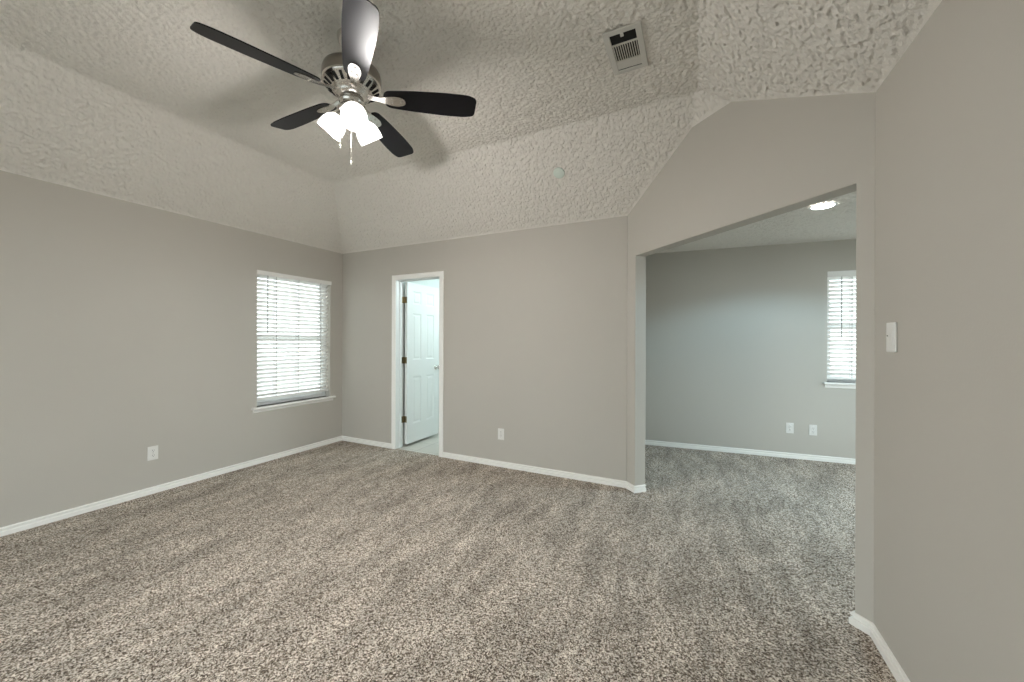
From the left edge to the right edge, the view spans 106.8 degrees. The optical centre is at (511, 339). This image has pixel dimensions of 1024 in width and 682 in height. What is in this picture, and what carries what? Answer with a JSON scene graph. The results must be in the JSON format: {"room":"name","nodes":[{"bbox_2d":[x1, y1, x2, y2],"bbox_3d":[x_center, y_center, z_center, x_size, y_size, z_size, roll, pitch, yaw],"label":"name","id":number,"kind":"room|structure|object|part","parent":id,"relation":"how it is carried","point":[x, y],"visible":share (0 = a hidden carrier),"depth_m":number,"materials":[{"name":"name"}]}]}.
{"room":"empty bedroom","nodes":[
{"label":"empty bedroom","id":0,"kind":"room"},
{"bbox_2d":[0,170,342,527],"bbox_3d":[-3.492,0.067,2.546,0.150,2.492,5.746,0,0,26],"label":"wall","id":1,"kind":"structure","parent":0,"point":[127,328],"depth_m":3.10,"materials":[{"name":"beige paint"}]},
{"bbox_2d":[147,445,157,460],"bbox_3d":[-3.066,0.969,3.250,0.010,0.118,0.072,0,0,26],"label":"wall outlet","id":2,"kind":"object","parent":1,"relation":"attached to","point":[152,452],"visible":1,"depth_m":3.24,"materials":[{"name":"white plastic"}]},
{"bbox_2d":[0,436,390,536],"bbox_3d":[-3.043,1.285,2.316,0.867,0.058,5.526,0,0,26],"label":"baseboard","id":3,"kind":"structure","parent":1,"relation":"attached to","point":[17,527],"depth_m":3.29,"materials":[{"name":"white paint"}]},
{"bbox_2d":[252,281,335,412],"bbox_3d":[-2.546,0.018,4.445,0.190,1.509,0.999,0,0,26],"label":"window","id":4,"kind":"structure","parent":1,"relation":"in","point":[271,401],"depth_m":4.47,"materials":[{"name":"white plastic"}]},
{"bbox_3d":[-2.612,-0.350,4.478,0.016,0.703,0.825,0,0,26],"label":"sash","id":5,"kind":"part","parent":4,"relation":"part of","materials":[{"name":"white plastic"}]},
{"bbox_3d":[-2.598,0.329,4.470,0.016,0.703,0.825,0,0,26],"label":"sash","id":6,"kind":"part","parent":4,"relation":"part of","materials":[{"name":"white plastic"}]},
{"bbox_3d":[-2.528,0.727,4.436,0.145,0.022,0.999,0,0,26],"label":"sill","id":7,"kind":"part","parent":4,"relation":"part of","materials":[{"name":"white paint"}]},
{"bbox_2d":[257,270,331,399],"bbox_3d":[-2.530,-0.044,4.438,0.093,1.384,0.907,0,0,26],"label":"window blind","id":8,"kind":"object","parent":4,"relation":"attached to","point":[267,275],"visible":0.91,"depth_m":4.41,"materials":[{"name":"white plastic"}]},
{"bbox_3d":[-2.644,-0.035,4.242,0.057,1.325,0.008,0,0,26],"label":"ladder cord","id":9,"kind":"part","parent":8,"relation":"part of","materials":[{"name":"white fabric"}]},
{"bbox_3d":[-2.548,0.637,4.445,0.052,0.022,0.883,0,0,26],"label":"rail","id":10,"kind":"part","parent":8,"relation":"part of","materials":[{"name":"white plastic"}]},
{"bbox_3d":[-2.528,-0.035,4.481,0.057,1.325,0.008,0,0,26],"label":"ladder cord","id":11,"kind":"part","parent":8,"relation":"part of","materials":[{"name":"white fabric"}]},
{"bbox_3d":[-2.403,-0.034,4.740,0.057,1.325,0.008,0,0,26],"label":"ladder cord","id":12,"kind":"part","parent":8,"relation":"part of","materials":[{"name":"white fabric"}]},
{"bbox_2d":[403,279,438,443],"bbox_3d":[-1.065,0.096,5.593,0.135,2.450,1.854,0,0,26],"label":"wall","id":13,"kind":"structure","parent":0,"point":[432,283],"depth_m":4.83,"materials":[{"name":"paint"}]},
{"bbox_2d":[0,432,896,681],"bbox_3d":[0.204,1.366,1.898,7.277,0.080,7.800,0,0,26],"label":"floor","id":14,"kind":"structure","parent":0,"point":[340,561],"depth_m":2.12,"materials":[{"name":"carpet"}]},
{"bbox_2d":[0,0,941,253],"bbox_3d":[-1.219,-1.049,1.430,4.966,1.244,5.611,0,0,26],"label":"ceiling","id":15,"kind":"structure","parent":0,"point":[118,99],"depth_m":2.49,"materials":[{"name":"white paint"}]},
{"bbox_2d":[190,0,475,164],"bbox_3d":[-0.916,-1.295,2.121,1.266,0.724,1.309,0,0,26],"label":"ceiling fan","id":16,"kind":"object","parent":15,"relation":"hanging from","point":[349,74],"visible":1,"depth_m":2.03,"materials":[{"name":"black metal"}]},
{"bbox_3d":[-1.183,-1.339,1.797,0.512,0.006,0.147,0,15,-44],"label":"blade","id":17,"kind":"part","parent":16,"relation":"part of","materials":[{"name":"black wood"}]},
{"bbox_3d":[-1.255,-1.339,2.290,0.512,0.006,0.147,0,15,28],"label":"blade","id":18,"kind":"part","parent":16,"relation":"part of","materials":[{"name":"black wood"}]},
{"bbox_3d":[-1.013,-1.336,1.964,0.200,0.022,0.062,0,15,-44],"label":"blade arm","id":19,"kind":"part","parent":16,"relation":"part of","materials":[{"name":"silver metal"}]},
{"bbox_3d":[-1.043,-1.336,2.179,0.200,0.022,0.062,0,15,28],"label":"blade arm","id":20,"kind":"part","parent":16,"relation":"part of","materials":[{"name":"silver metal"}]},
{"bbox_3d":[-0.994,-1.175,2.094,0.142,0.139,0.137,0,0,26],"label":"lamp shade","id":21,"kind":"part","parent":16,"relation":"part of","materials":[{"name":"white glass"}]},
{"bbox_3d":[-0.860,-1.117,2.032,0.007,0.327,0.006,0,0,26],"label":"pull chain","id":22,"kind":"part","parent":16,"relation":"part of","materials":[{"name":"metal"}]},
{"bbox_3d":[-0.827,-1.174,1.991,0.142,0.139,0.140,0,0,26],"label":"lamp shade","id":23,"kind":"part","parent":16,"relation":"part of","materials":[{"name":"white glass"}]},
{"bbox_3d":[-0.837,-1.198,2.010,0.053,0.060,0.048,0,0,26],"label":"bulb","id":24,"kind":"part","parent":16,"relation":"part of","materials":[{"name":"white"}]},
{"bbox_3d":[-0.799,-1.335,1.926,0.062,0.022,0.200,17,-7,-25],"label":"blade arm","id":25,"kind":"part","parent":16,"relation":"part of","materials":[{"name":"silver metal"}]},
{"bbox_3d":[-0.692,-1.337,1.712,0.147,0.006,0.512,17,-7,-25],"label":"blade","id":26,"kind":"part","parent":16,"relation":"part of","materials":[{"name":"black wood"}]},
{"bbox_3d":[-0.821,-1.174,2.188,0.133,0.139,0.141,0,0,26],"label":"lamp shade","id":27,"kind":"part","parent":16,"relation":"part of","materials":[{"name":"white glass"}]},
{"bbox_3d":[-0.848,-1.336,2.275,0.062,0.022,0.200,-15,-3,9],"label":"blade arm","id":28,"kind":"part","parent":16,"relation":"part of","materials":[{"name":"silver metal"}]},
{"bbox_3d":[-0.697,-1.335,2.118,0.200,0.022,0.062,0,-15,-8],"label":"blade arm","id":29,"kind":"part","parent":16,"relation":"part of","materials":[{"name":"silver metal"}]},
{"bbox_3d":[-0.808,-1.338,2.510,0.147,0.006,0.512,-15,-3,9],"label":"blade","id":30,"kind":"part","parent":16,"relation":"part of","materials":[{"name":"black wood"}]},
{"bbox_3d":[-0.460,-1.337,2.153,0.512,0.006,0.147,0,-15,-8],"label":"blade","id":31,"kind":"part","parent":16,"relation":"part of","materials":[{"name":"black wood"}]},
{"bbox_2d":[553,167,564,177],"bbox_3d":[0.403,-1.430,3.264,0.098,0.067,0.084,0,0,26],"label":"cover plate","id":32,"kind":"object","parent":15,"relation":"attached to","point":[558,172],"visible":1,"depth_m":3.25,"materials":[{"name":"white plastic"}]},
{"bbox_2d":[602,20,648,75],"bbox_3d":[0.654,-1.647,2.172,0.202,0.012,0.356,0,0,26],"label":"ceiling vent","id":33,"kind":"object","parent":15,"relation":"in","point":[625,45],"visible":1,"depth_m":2.15,"materials":[{"name":"metal"}]},
{"bbox_2d":[342,216,627,480],"bbox_3d":[-0.571,0.077,4.258,3.620,2.492,0.120,0,0,26],"label":"wall","id":34,"kind":"structure","parent":0,"point":[535,319],"depth_m":3.88,"materials":[{"name":"beige paint"}]},
{"bbox_2d":[391,271,443,456],"bbox_3d":[-0.949,0.274,4.788,0.755,2.095,0.781,0,0,26],"label":"door","id":35,"kind":"structure","parent":34,"relation":"in","point":[423,360],"depth_m":4.76,"materials":[{"name":"white paint"}]},
{"bbox_3d":[-1.055,0.274,4.569,0.755,2.095,0.018,0,0,26],"label":"casing","id":36,"kind":"part","parent":35,"relation":"part of","materials":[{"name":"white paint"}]},
{"bbox_2d":[498,428,503,439],"bbox_3d":[-0.115,0.985,3.965,0.072,0.118,0.010,0,0,26],"label":"wall outlet","id":37,"kind":"object","parent":34,"relation":"attached to","point":[500,430],"visible":1,"depth_m":3.96,"materials":[{"name":"white plastic"}]},
{"bbox_2d":[442,452,645,492],"bbox_3d":[0.179,1.297,3.770,2.178,0.058,0.103,0,0,26],"label":"baseboard","id":38,"kind":"structure","parent":34,"relation":"attached to","point":[595,479],"depth_m":3.72,"materials":[{"name":"white paint"}]},
{"bbox_2d":[645,340,645,395],"bbox_3d":[1.346,0.090,4.250,0.125,2.480,1.674,0,0,26],"label":"wall","id":39,"kind":"structure","parent":0,"point":[645,340],"depth_m":4.83,"materials":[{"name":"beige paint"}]},
{"bbox_2d":[645,239,855,458],"bbox_3d":[3.338,0.097,4.304,3.800,2.480,0.150,0,0,21],"label":"wall","id":40,"kind":"structure","parent":0,"point":[736,338],"depth_m":4.45,"materials":[{"name":"beige paint"}]},
{"bbox_2d":[645,440,855,463],"bbox_3d":[3.234,1.308,4.253,3.350,0.058,0.015,0,0,21],"label":"baseboard","id":41,"kind":"structure","parent":40,"relation":"attached to","point":[647,442],"depth_m":4.41,"materials":[{"name":"white paint"}]},
{"bbox_2d":[786,423,793,433],"bbox_3d":[3.136,0.998,4.293,0.072,0.118,0.010,0,0,21],"label":"wall outlet","id":42,"kind":"object","parent":40,"relation":"attached to","point":[789,426],"visible":1,"depth_m":4.29,"materials":[{"name":"white plastic"}]},
{"bbox_2d":[809,425,816,435],"bbox_3d":[3.338,1.004,4.217,0.072,0.118,0.010,0,0,21],"label":"wall outlet","id":43,"kind":"object","parent":40,"relation":"attached to","point":[812,428],"visible":1,"depth_m":4.21,"materials":[{"name":"white plastic"}]},
{"bbox_2d":[823,280,855,388],"bbox_3d":[3.903,-0.107,4.067,0.977,1.277,0.185,0,0,21],"label":"window","id":44,"kind":"structure","parent":40,"relation":"in","point":[834,383],"depth_m":4.17,"materials":[{"name":"white plastic"}]},
{"bbox_3d":[3.893,0.479,4.046,0.977,0.024,0.140,0,0,21],"label":"sill","id":45,"kind":"part","parent":44,"relation":"part of","materials":[{"name":"white paint"}]},
{"bbox_2d":[827,270,855,379],"bbox_3d":[3.898,-0.157,4.052,0.903,1.178,0.076,0,0,21],"label":"window blind","id":46,"kind":"object","parent":44,"relation":"attached to","point":[848,275],"visible":0.3,"depth_m":4.17,"materials":[{"name":"white plastic"}]},
{"bbox_3d":[3.899,0.421,4.060,0.895,0.022,0.052,0,0,21],"label":"rail","id":47,"kind":"part","parent":46,"relation":"part of","materials":[{"name":"white plastic"}]},
{"bbox_3d":[3.687,-0.139,4.141,0.008,1.101,0.057,0,0,21],"label":"ladder cord","id":48,"kind":"part","parent":46,"relation":"part of","materials":[{"name":"white fabric"}]},
{"bbox_3d":[3.922,0.140,4.118,0.837,0.584,0.016,0,0,21],"label":"sash","id":49,"kind":"part","parent":44,"relation":"part of","materials":[{"name":"white plastic"}]},
{"bbox_2d":[627,92,875,622],"bbox_3d":[1.383,-0.116,2.580,0.110,2.892,1.810,0,0,-19],"label":"wall","id":50,"kind":"structure","parent":0,"point":[747,162],"depth_m":2.18,"materials":[{"name":"beige paint"}]},
{"bbox_2d":[658,191,855,252],"bbox_3d":[2.712,-1.091,3.136,3.646,0.010,3.485,0,0,26],"label":"ceiling","id":51,"kind":"structure","parent":0,"point":[838,222],"depth_m":3.78,"materials":[{"name":"white paint"}]},
{"bbox_2d":[808,202,837,209],"bbox_3d":[2.525,-1.083,3.091,0.190,0.006,0.190,0,0,26],"label":"recessed light","id":52,"kind":"object","parent":51,"relation":"in","point":[825,205],"visible":1,"depth_m":3.09,"materials":[{"name":"white plastic"}]},
{"bbox_2d":[874,99,875,421],"bbox_3d":[2.630,0.095,1.279,2.177,2.480,0.100,0,0,26],"label":"wall","id":53,"kind":"structure","parent":0,"point":[875,99],"depth_m":1.71,"materials":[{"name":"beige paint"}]},
{"bbox_2d":[874,0,1023,681],"bbox_3d":[0.727,0.082,-0.271,0.100,2.492,4.346,0,0,26],"label":"wall","id":54,"kind":"structure","parent":0,"point":[949,422],"depth_m":1.20,"materials":[{"name":"beige paint"}]},
{"bbox_2d":[849,610,909,681],"bbox_3d":[0.709,1.299,-0.130,0.099,0.058,4.386,0,0,26],"label":"baseboard","id":55,"kind":"structure","parent":54,"relation":"attached to","point":[868,627],"depth_m":1.62,"materials":[{"name":"white paint"}]},
{"bbox_2d":[886,322,896,352],"bbox_3d":[1.548,-0.009,1.553,0.010,0.122,0.080,0,0,26],"label":"light switch","id":56,"kind":"object","parent":54,"relation":"attached to","point":[891,328],"visible":1,"depth_m":1.54,"materials":[{"name":"white plastic"}]},
{"label":"outside","id":57,"kind":"structure","parent":0,"visible":0},
{"bbox_2d":[257,360,855,397],"bbox_3d":[-0.006,1.775,0.000,60.000,0.100,60.000,0,0,26],"label":"ground","id":58,"kind":"structure","parent":57,"point":[305,360],"depth_m":17.44,"materials":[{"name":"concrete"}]}
]}

